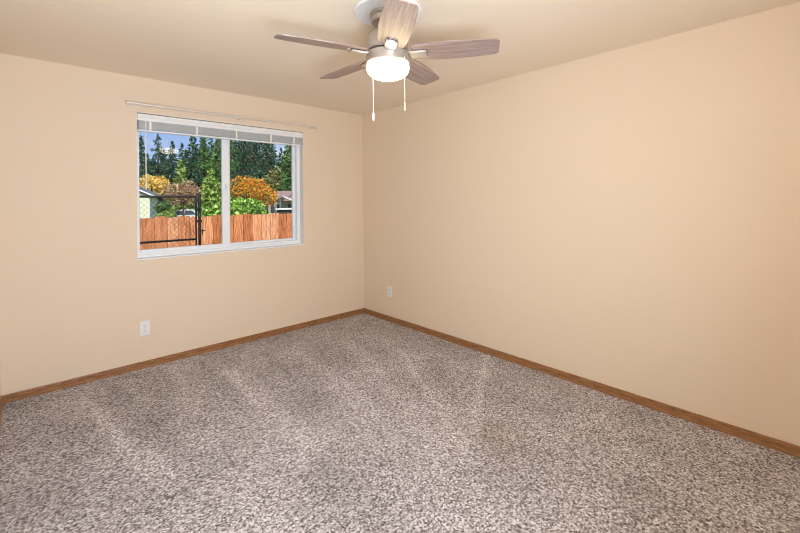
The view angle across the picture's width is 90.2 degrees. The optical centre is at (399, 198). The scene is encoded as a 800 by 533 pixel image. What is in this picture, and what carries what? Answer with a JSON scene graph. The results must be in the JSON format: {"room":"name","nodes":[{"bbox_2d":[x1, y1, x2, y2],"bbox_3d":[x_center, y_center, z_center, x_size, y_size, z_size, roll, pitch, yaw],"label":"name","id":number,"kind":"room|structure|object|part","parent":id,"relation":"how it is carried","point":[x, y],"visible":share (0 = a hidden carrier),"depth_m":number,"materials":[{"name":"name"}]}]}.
{"room":"empty bedroom","nodes":[
{"label":"empty bedroom","id":0,"kind":"room"},
{"bbox_2d":[0,53,363,395],"bbox_3d":[-1.670,0.197,3.906,3.480,2.440,0.150,0,0,-43],"label":"wall","id":1,"kind":"structure","parent":0,"point":[75,293],"depth_m":3.22,"materials":[{"name":"beige paint"}]},
{"bbox_2d":[140,320,149,335],"bbox_3d":[-2.145,1.088,3.351,0.075,0.120,0.009,0,0,-43],"label":"wall outlet","id":2,"kind":"object","parent":1,"relation":"attached to","point":[145,325],"visible":1,"depth_m":3.35,"materials":[{"name":"white plastic"}]},
{"bbox_2d":[2,308,363,403],"bbox_3d":[-1.605,1.388,3.846,3.180,0.057,0.015,0,0,-43],"label":"baseboard","id":3,"kind":"structure","parent":1,"relation":"attached to","point":[27,393],"depth_m":3.41,"materials":[{"name":"brown wood"}]},
{"bbox_2d":[136,112,303,260],"bbox_3d":[-1.655,-0.110,3.882,1.551,1.241,0.089,0,0,-43],"label":"trim","id":4,"kind":"structure","parent":1,"relation":"attached to","point":[301,153],"depth_m":4.38,"materials":[{"name":"white paint"}]},
{"bbox_2d":[137,120,303,259],"bbox_3d":[-1.674,-0.110,3.902,1.551,1.241,0.154,0,0,-43],"label":"window","id":5,"kind":"structure","parent":1,"relation":"in","point":[225,246],"depth_m":3.90,"materials":[{"name":"white plastic"}]},
{"bbox_3d":[-1.972,-0.111,3.666,0.781,1.175,0.030,0,0,-43],"label":"sliding sash","id":6,"kind":"part","parent":5,"relation":"part of","materials":[{"name":"white plastic"}]},
{"bbox_3d":[-1.946,0.463,3.663,0.420,0.008,0.007,0,0,-43],"label":"finger pull","id":7,"kind":"part","parent":5,"relation":"part of","materials":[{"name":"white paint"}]},
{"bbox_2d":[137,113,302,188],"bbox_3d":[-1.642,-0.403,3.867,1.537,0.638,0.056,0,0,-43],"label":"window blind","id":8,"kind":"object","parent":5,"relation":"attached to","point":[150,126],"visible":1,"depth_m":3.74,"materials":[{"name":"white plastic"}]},
{"bbox_3d":[-1.647,-0.582,3.872,1.525,0.016,0.036,0,0,-43],"label":"rail","id":9,"kind":"part","parent":8,"relation":"part of","materials":[{"name":"white plastic"}]},
{"bbox_3d":[-1.646,0.504,3.877,1.549,0.012,0.086,0,0,-43],"label":"sill","id":10,"kind":"part","parent":5,"relation":"part of","materials":[{"name":"white paint"}]},
{"bbox_3d":[-1.443,-0.114,4.204,0.726,1.156,0.026,0,0,-43],"label":"fixed sash","id":11,"kind":"part","parent":5,"relation":"part of","materials":[{"name":"clear glass"}]},
{"bbox_2d":[126,100,316,129],"bbox_3d":[-1.586,-0.787,3.840,1.764,0.058,0.072,0,0,-43],"label":"curtain rod","id":12,"kind":"object","parent":1,"relation":"attached to","point":[131,103],"visible":1,"depth_m":3.64,"materials":[{"name":"white metal"}]},
{"bbox_2d":[0,313,799,532],"bbox_3d":[-0.076,1.464,2.201,3.480,0.120,4.805,0,0,-43],"label":"floor","id":13,"kind":"structure","parent":0,"point":[360,423],"depth_m":2.20,"materials":[{"name":"carpet"}]},
{"bbox_2d":[0,0,799,114],"bbox_3d":[-0.096,-1.111,2.201,3.480,0.150,4.805,0,0,-43],"label":"ceiling","id":14,"kind":"structure","parent":0,"point":[231,46],"depth_m":2.51,"materials":[{"name":"beige paint"}]},
{"bbox_2d":[274,0,499,120],"bbox_3d":[-0.095,-0.741,2.228,1.169,0.588,1.118,0,0,-43],"label":"ceiling fan","id":15,"kind":"object","parent":14,"relation":"hanging from","point":[388,59],"visible":1,"depth_m":2.11,"materials":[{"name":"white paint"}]},
{"bbox_3d":[-0.397,-0.794,2.041,0.463,0.006,0.164,0,12,-26],"label":"blade","id":16,"kind":"part","parent":15,"relation":"part of","materials":[{"name":"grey wood"}]},
{"bbox_3d":[-0.321,-0.795,2.465,0.164,0.006,0.463,-17,11,-43],"label":"blade","id":17,"kind":"part","parent":15,"relation":"part of","materials":[{"name":"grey wood"}]},
{"bbox_3d":[-0.066,-0.702,2.200,0.235,0.084,0.235,0,0,-43],"label":"lamp shade","id":18,"kind":"part","parent":15,"relation":"part of","materials":[{"name":"white glass"}]},
{"bbox_3d":[-0.017,-0.797,1.837,0.164,0.006,0.463,12,-2,-8],"label":"blade","id":19,"kind":"part","parent":15,"relation":"part of","materials":[{"name":"grey wood"}]},
{"bbox_3d":[0.025,-0.634,2.118,0.005,0.245,0.004,0,0,-43],"label":"pull chain","id":20,"kind":"part","parent":15,"relation":"part of","materials":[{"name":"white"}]},
{"bbox_3d":[0.106,-0.798,2.523,0.164,0.006,0.463,-14,-6,28],"label":"blade","id":21,"kind":"part","parent":15,"relation":"part of","materials":[{"name":"brown wood"}]},
{"bbox_3d":[0.294,-0.799,2.135,0.463,0.006,0.164,0,-12,10],"label":"blade","id":22,"kind":"part","parent":15,"relation":"part of","materials":[{"name":"brown wood"}]},
{"bbox_2d":[363,2,799,445],"bbox_3d":[1.185,0.175,3.280,0.150,2.440,4.655,0,0,-43],"label":"wall","id":23,"kind":"structure","parent":0,"point":[627,219],"depth_m":2.78,"materials":[{"name":"beige paint"}]},
{"bbox_2d":[388,286,391,296],"bbox_3d":[-0.118,1.064,4.573,0.009,0.120,0.075,0,0,-43],"label":"wall outlet","id":24,"kind":"object","parent":23,"relation":"attached to","point":[389,287],"visible":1,"depth_m":4.57,"materials":[{"name":"white plastic"}]},
{"bbox_2d":[364,308,799,457],"bbox_3d":[1.083,1.367,3.279,0.015,0.057,4.505,0,0,-43],"label":"baseboard","id":25,"kind":"structure","parent":23,"relation":"attached to","point":[785,447],"depth_m":2.78,"materials":[{"name":"brown wood"}]},
{"bbox_3d":[-1.255,0.193,1.013,0.150,2.440,4.655,0,0,-43],"label":"wall","id":26,"kind":"structure","parent":0,"visible":0},
{"bbox_2d":[0,396,3,426],"bbox_3d":[-1.236,1.385,1.124,0.015,0.057,4.505,0,0,-43],"label":"baseboard","id":27,"kind":"structure","parent":26,"relation":"attached to","point":[1,398],"depth_m":2.65,"materials":[{"name":"brown wood"}]},
{"label":"outside","id":28,"kind":"structure","parent":0,"visible":0},
{"bbox_3d":[-100.864,3.127,182.051,700.000,0.700,395.920,0,0,-43],"label":"ground","id":29,"kind":"structure","parent":28,"visible":0},
{"bbox_2d":[139,135,152,189],"bbox_3d":[-41.512,-3.560,63.709,4.575,13.262,5.269,0,0,-21],"label":"fir tree","id":30,"kind":"object","parent":29,"relation":"on","point":[142,168],"visible":0.21,"depth_m":63.86,"materials":[{"name":"green plant"}]},
{"bbox_2d":[144,153,152,190],"bbox_3d":[-66.478,-4.440,103.288,8.242,15.406,7.766,0,0,-40],"label":"fir tree","id":31,"kind":"object","parent":29,"relation":"on","point":[147,157],"visible":0.02,"depth_m":103.96,"materials":[{"name":"green plant"}]},
{"bbox_2d":[139,186,161,234],"bbox_3d":[-18.230,0.553,25.646,4.900,3.833,4.230,0,0,-25],"label":"garage","id":32,"kind":"structure","parent":29,"relation":"on","point":[142,191],"depth_m":24.86,"materials":[{"name":"green"}]},
{"bbox_3d":[-17.406,0.567,23.878,4.900,3.793,0.330,0,0,-25],"label":"white trim","id":33,"kind":"part","parent":32,"relation":"part of","materials":[{"name":"white"}]},
{"bbox_2d":[139,174,169,195],"bbox_3d":[-22.226,0.223,35.910,2.764,4.917,2.723,0,0,-43],"label":"deciduous tree","id":34,"kind":"object","parent":29,"relation":"on","point":[158,184],"visible":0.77,"depth_m":35.68,"materials":[{"name":"yellow plant"}]},
{"bbox_2d":[147,134,168,213],"bbox_3d":[-49.868,-5.168,81.516,8.219,16.608,8.921,0,0,6],"label":"fir tree","id":35,"kind":"object","parent":29,"relation":"on","point":[156,165],"visible":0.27,"depth_m":81.58,"materials":[{"name":"green plant"}]},
{"bbox_2d":[154,201,170,212],"bbox_3d":[-12.779,1.243,21.472,0.821,2.245,1.014,0,0,-43],"label":"shrub","id":36,"kind":"object","parent":29,"relation":"on","point":[166,205],"visible":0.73,"depth_m":21.32,"materials":[{"name":"green plant"}]},
{"bbox_2d":[160,152,168,178],"bbox_3d":[-67.498,-5.227,114.193,7.427,16.996,7.933,0,0,-38],"label":"fir tree","id":37,"kind":"object","parent":29,"relation":"on","point":[164,155],"visible":0.02,"depth_m":113.87,"materials":[{"name":"green plant"}]},
{"bbox_2d":[156,211,176,217],"bbox_3d":[-10.838,1.407,18.531,0.843,1.750,0.732,0,0,-43],"label":"shrub","id":38,"kind":"object","parent":29,"relation":"on","point":[170,215],"visible":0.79,"depth_m":18.39,"materials":[{"name":"green plant"}]},
{"bbox_2d":[157,141,179,209],"bbox_3d":[-41.884,-3.794,73.110,6.165,13.737,5.996,0,0,7],"label":"fir tree","id":39,"kind":"object","parent":29,"relation":"on","point":[170,169],"visible":0.28,"depth_m":72.63,"materials":[{"name":"green plant"}]},
{"bbox_2d":[166,159,194,212],"bbox_3d":[-28.779,-1.133,52.002,4.237,8.160,4.056,0,0,26],"label":"cypress tree","id":40,"kind":"object","parent":29,"relation":"on","point":[181,174],"visible":0.34,"depth_m":51.88,"materials":[{"name":"green plant"}]},
{"bbox_2d":[175,143,188,180],"bbox_3d":[-50.393,-4.915,91.951,7.808,16.109,6.901,0,0,34],"label":"fir tree","id":41,"kind":"object","parent":29,"relation":"on","point":[182,145],"visible":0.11,"depth_m":91.97,"materials":[{"name":"green plant"}]},
{"bbox_2d":[161,179,203,215],"bbox_3d":[-17.482,0.490,32.086,2.909,4.164,2.307,0,0,-43],"label":"deciduous tree","id":42,"kind":"object","parent":29,"relation":"on","point":[185,191],"visible":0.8,"depth_m":31.83,"materials":[{"name":"beige plant"}]},
{"bbox_2d":[169,209,203,217],"bbox_3d":[-21.784,1.871,39.996,3.672,1.630,1.760,0,0,-20],"label":"car","id":43,"kind":"object","parent":29,"relation":"on","point":[192,212],"visible":0.09,"depth_m":39.50,"materials":[{"name":"white paint"}]},
{"bbox_2d":[181,136,204,211],"bbox_3d":[-33.217,-3.912,64.036,5.700,13.841,5.639,0,0,-3],"label":"fir tree","id":44,"kind":"object","parent":29,"relation":"on","point":[194,176],"visible":0.4,"depth_m":63.86,"materials":[{"name":"green plant"}]},
{"bbox_2d":[189,138,200,171],"bbox_3d":[-65.103,-8.308,126.862,8.534,23.104,9.198,0,0,18],"label":"fir tree","id":45,"kind":"object","parent":29,"relation":"on","point":[196,145],"visible":0.09,"depth_m":126.99,"materials":[{"name":"green plant"}]},
{"bbox_2d":[188,137,214,196],"bbox_3d":[-40.282,-5.809,82.194,8.123,17.743,7.981,0,0,44],"label":"fir tree","id":46,"kind":"object","parent":29,"relation":"on","point":[203,163],"visible":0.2,"depth_m":81.82,"materials":[{"name":"green plant"}]},
{"bbox_2d":[198,194,204,244],"bbox_3d":[-2.456,1.004,4.945,0.085,2.137,0.040,0,0,-43],"label":"gate post","id":47,"kind":"object","parent":29,"relation":"on","point":[199,195],"visible":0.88,"depth_m":4.92,"materials":[{"name":"black metal"}]},
{"bbox_2d":[140,195,201,249],"bbox_3d":[-3.064,0.952,4.369,1.669,1.992,0.043,0,0,-43],"label":"gate","id":48,"kind":"object","parent":47,"relation":"attached to","point":[145,196],"visible":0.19,"depth_m":4.72,"materials":[{"name":"black metal"}]},
{"bbox_3d":[-3.095,-0.023,4.359,1.599,0.025,0.026,0,0,-43],"label":"rail","id":49,"kind":"part","parent":48,"relation":"part of","materials":[{"name":"black metal"}]},
{"bbox_3d":[-3.091,0.499,4.359,1.599,0.025,0.026,0,0,-43],"label":"rail","id":50,"kind":"part","parent":48,"relation":"part of","materials":[{"name":"black metal"}]},
{"bbox_2d":[196,137,209,174],"bbox_3d":[-57.687,-8.033,116.250,8.881,22.457,9.516,0,0,-8],"label":"fir tree","id":51,"kind":"object","parent":29,"relation":"on","point":[202,137],"visible":0.02,"depth_m":115.64,"materials":[{"name":"green plant"}]},
{"bbox_2d":[191,169,220,210],"bbox_3d":[-21.287,-0.074,43.888,4.989,6.505,5.590,0,0,1],"label":"cypress tree","id":52,"kind":"object","parent":29,"relation":"on","point":[210,190],"visible":0.38,"depth_m":43.54,"materials":[{"name":"green plant"}]},
{"bbox_2d":[197,206,215,216],"bbox_3d":[-5.578,1.138,11.751,0.822,1.878,0.672,0,0,-20],"label":"shrub","id":53,"kind":"object","parent":29,"relation":"on","point":[207,211],"visible":0.41,"depth_m":11.64,"materials":[{"name":"green plant"}]},
{"bbox_2d":[207,138,214,157],"bbox_3d":[-65.233,-9.900,137.551,10.548,26.272,10.307,0,0,3],"label":"fir tree","id":54,"kind":"object","parent":29,"relation":"on","point":[208,150],"visible":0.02,"depth_m":137.72,"materials":[{"name":"green plant"}]},
{"bbox_2d":[140,213,291,249],"bbox_3d":[-2.068,1.122,6.360,8.615,1.795,0.154,0,0,-43],"label":"fence","id":55,"kind":"object","parent":29,"relation":"on","point":[245,227],"visible":0.14,"depth_m":5.73,"materials":[{"name":"brown wood"}]},
{"bbox_2d":[214,136,220,182],"bbox_3d":[-47.804,-7.544,105.119,8.005,21.327,7.980,0,0,39],"label":"fir tree","id":56,"kind":"object","parent":29,"relation":"on","point":[217,136],"visible":0.02,"depth_m":104.75,"materials":[{"name":"green plant"}]},
{"bbox_2d":[205,136,231,197],"bbox_3d":[-33.719,-4.942,72.931,6.561,15.908,6.422,0,0,12],"label":"fir tree","id":57,"kind":"object","parent":29,"relation":"on","point":[213,163],"visible":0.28,"depth_m":72.69,"materials":[{"name":"green plant"}]},
{"bbox_2d":[230,140,240,197],"bbox_3d":[-38.663,-7.158,92.035,9.930,20.415,9.690,0,0,16],"label":"fir tree","id":58,"kind":"object","parent":29,"relation":"on","point":[232,166],"visible":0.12,"depth_m":91.77,"materials":[{"name":"green plant"}]},
{"bbox_2d":[211,196,269,216],"bbox_3d":[-3.793,0.994,9.457,1.485,2.122,1.506,0,0,-21],"label":"shrub","id":59,"kind":"object","parent":29,"relation":"on","point":[235,208],"visible":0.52,"depth_m":9.37,"materials":[{"name":"green plant"}]},
{"bbox_2d":[231,139,258,210],"bbox_3d":[-25.209,-4.902,63.938,5.790,15.698,5.975,0,0,0],"label":"fir tree","id":60,"kind":"object","parent":29,"relation":"on","point":[241,156],"visible":0.3,"depth_m":63.65,"materials":[{"name":"green plant"}]},
{"bbox_2d":[236,140,262,196],"bbox_3d":[-30.066,-6.475,81.670,8.884,18.917,8.541,0,0,24],"label":"fir tree","id":61,"kind":"object","parent":29,"relation":"on","point":[254,146],"visible":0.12,"depth_m":81.46,"materials":[{"name":"green plant"}]},
{"bbox_2d":[244,143,260,182],"bbox_3d":[-38.872,-8.143,104.621,8.888,22.389,9.203,0,0,15],"label":"fir tree","id":62,"kind":"object","parent":29,"relation":"on","point":[250,143],"visible":0.04,"depth_m":104.71,"materials":[{"name":"green plant"}]},
{"bbox_2d":[230,175,278,210],"bbox_3d":[-9.105,0.405,25.103,2.958,3.878,3.160,0,0,27],"label":"maple tree","id":63,"kind":"object","parent":29,"relation":"on","point":[252,191],"visible":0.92,"depth_m":24.43,"materials":[{"name":"orange plant"}]},
{"bbox_2d":[255,143,263,163],"bbox_3d":[-44.663,-9.964,126.471,7.715,26.120,9.101,0,0,-2],"label":"fir tree","id":64,"kind":"object","parent":29,"relation":"on","point":[260,143],"visible":0.03,"depth_m":126.35,"materials":[{"name":"green plant"}]},
{"bbox_2d":[261,143,274,174],"bbox_3d":[-38.648,-8.470,115.597,10.548,23.040,9.479,0,0,-3],"label":"fir tree","id":65,"kind":"object","parent":29,"relation":"on","point":[263,143],"visible":0.05,"depth_m":115.69,"materials":[{"name":"green plant"}]},
{"bbox_2d":[254,141,284,209],"bbox_3d":[-24.542,-5.489,72.642,7.364,16.861,7.048,0,0,-34],"label":"fir tree","id":66,"kind":"object","parent":29,"relation":"on","point":[262,171],"visible":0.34,"depth_m":72.66,"materials":[{"name":"green plant"}]},
{"bbox_2d":[262,165,282,212],"bbox_3d":[-13.118,-0.445,40.980,2.302,6.050,2.228,0,0,-43],"label":"deciduous tree","id":67,"kind":"object","parent":29,"relation":"on","point":[271,181],"visible":0.73,"depth_m":40.74,"materials":[{"name":"green plant"}]},
{"bbox_2d":[271,144,279,168],"bbox_3d":[-43.762,-8.802,138.078,11.394,23.780,10.375,0,0,27],"label":"fir tree","id":68,"kind":"object","parent":29,"relation":"on","point":[271,144],"visible":0.02,"depth_m":137.93,"materials":[{"name":"green plant"}]},
{"bbox_2d":[264,191,291,213],"bbox_3d":[-13.695,0.827,48.072,4.900,3.581,6.860,0,0,8],"label":"house","id":69,"kind":"structure","parent":29,"relation":"on","point":[285,197],"depth_m":45.91,"materials":[{"name":"beige"}]},
{"bbox_2d":[275,208,291,213],"bbox_3d":[-7.599,1.546,31.000,3.450,1.648,2.400,0,0,0],"label":"car","id":70,"kind":"object","parent":29,"relation":"on","point":[280,210],"visible":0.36,"depth_m":30.00,"materials":[{"name":"grey metal"}]},
{"bbox_2d":[276,143,291,190],"bbox_3d":[-18.055,-3.937,63.914,7.670,13.632,6.111,0,0,-19],"label":"fir tree","id":71,"kind":"object","parent":29,"relation":"on","point":[287,180],"visible":0.23,"depth_m":63.47,"materials":[{"name":"green plant"}]},
{"bbox_2d":[276,148,291,190],"bbox_3d":[-27.611,-4.537,92.249,8.361,15.004,8.852,0,0,-37],"label":"fir tree","id":72,"kind":"object","parent":29,"relation":"on","point":[280,154],"visible":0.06,"depth_m":91.81,"materials":[{"name":"green plant"}]}
]}

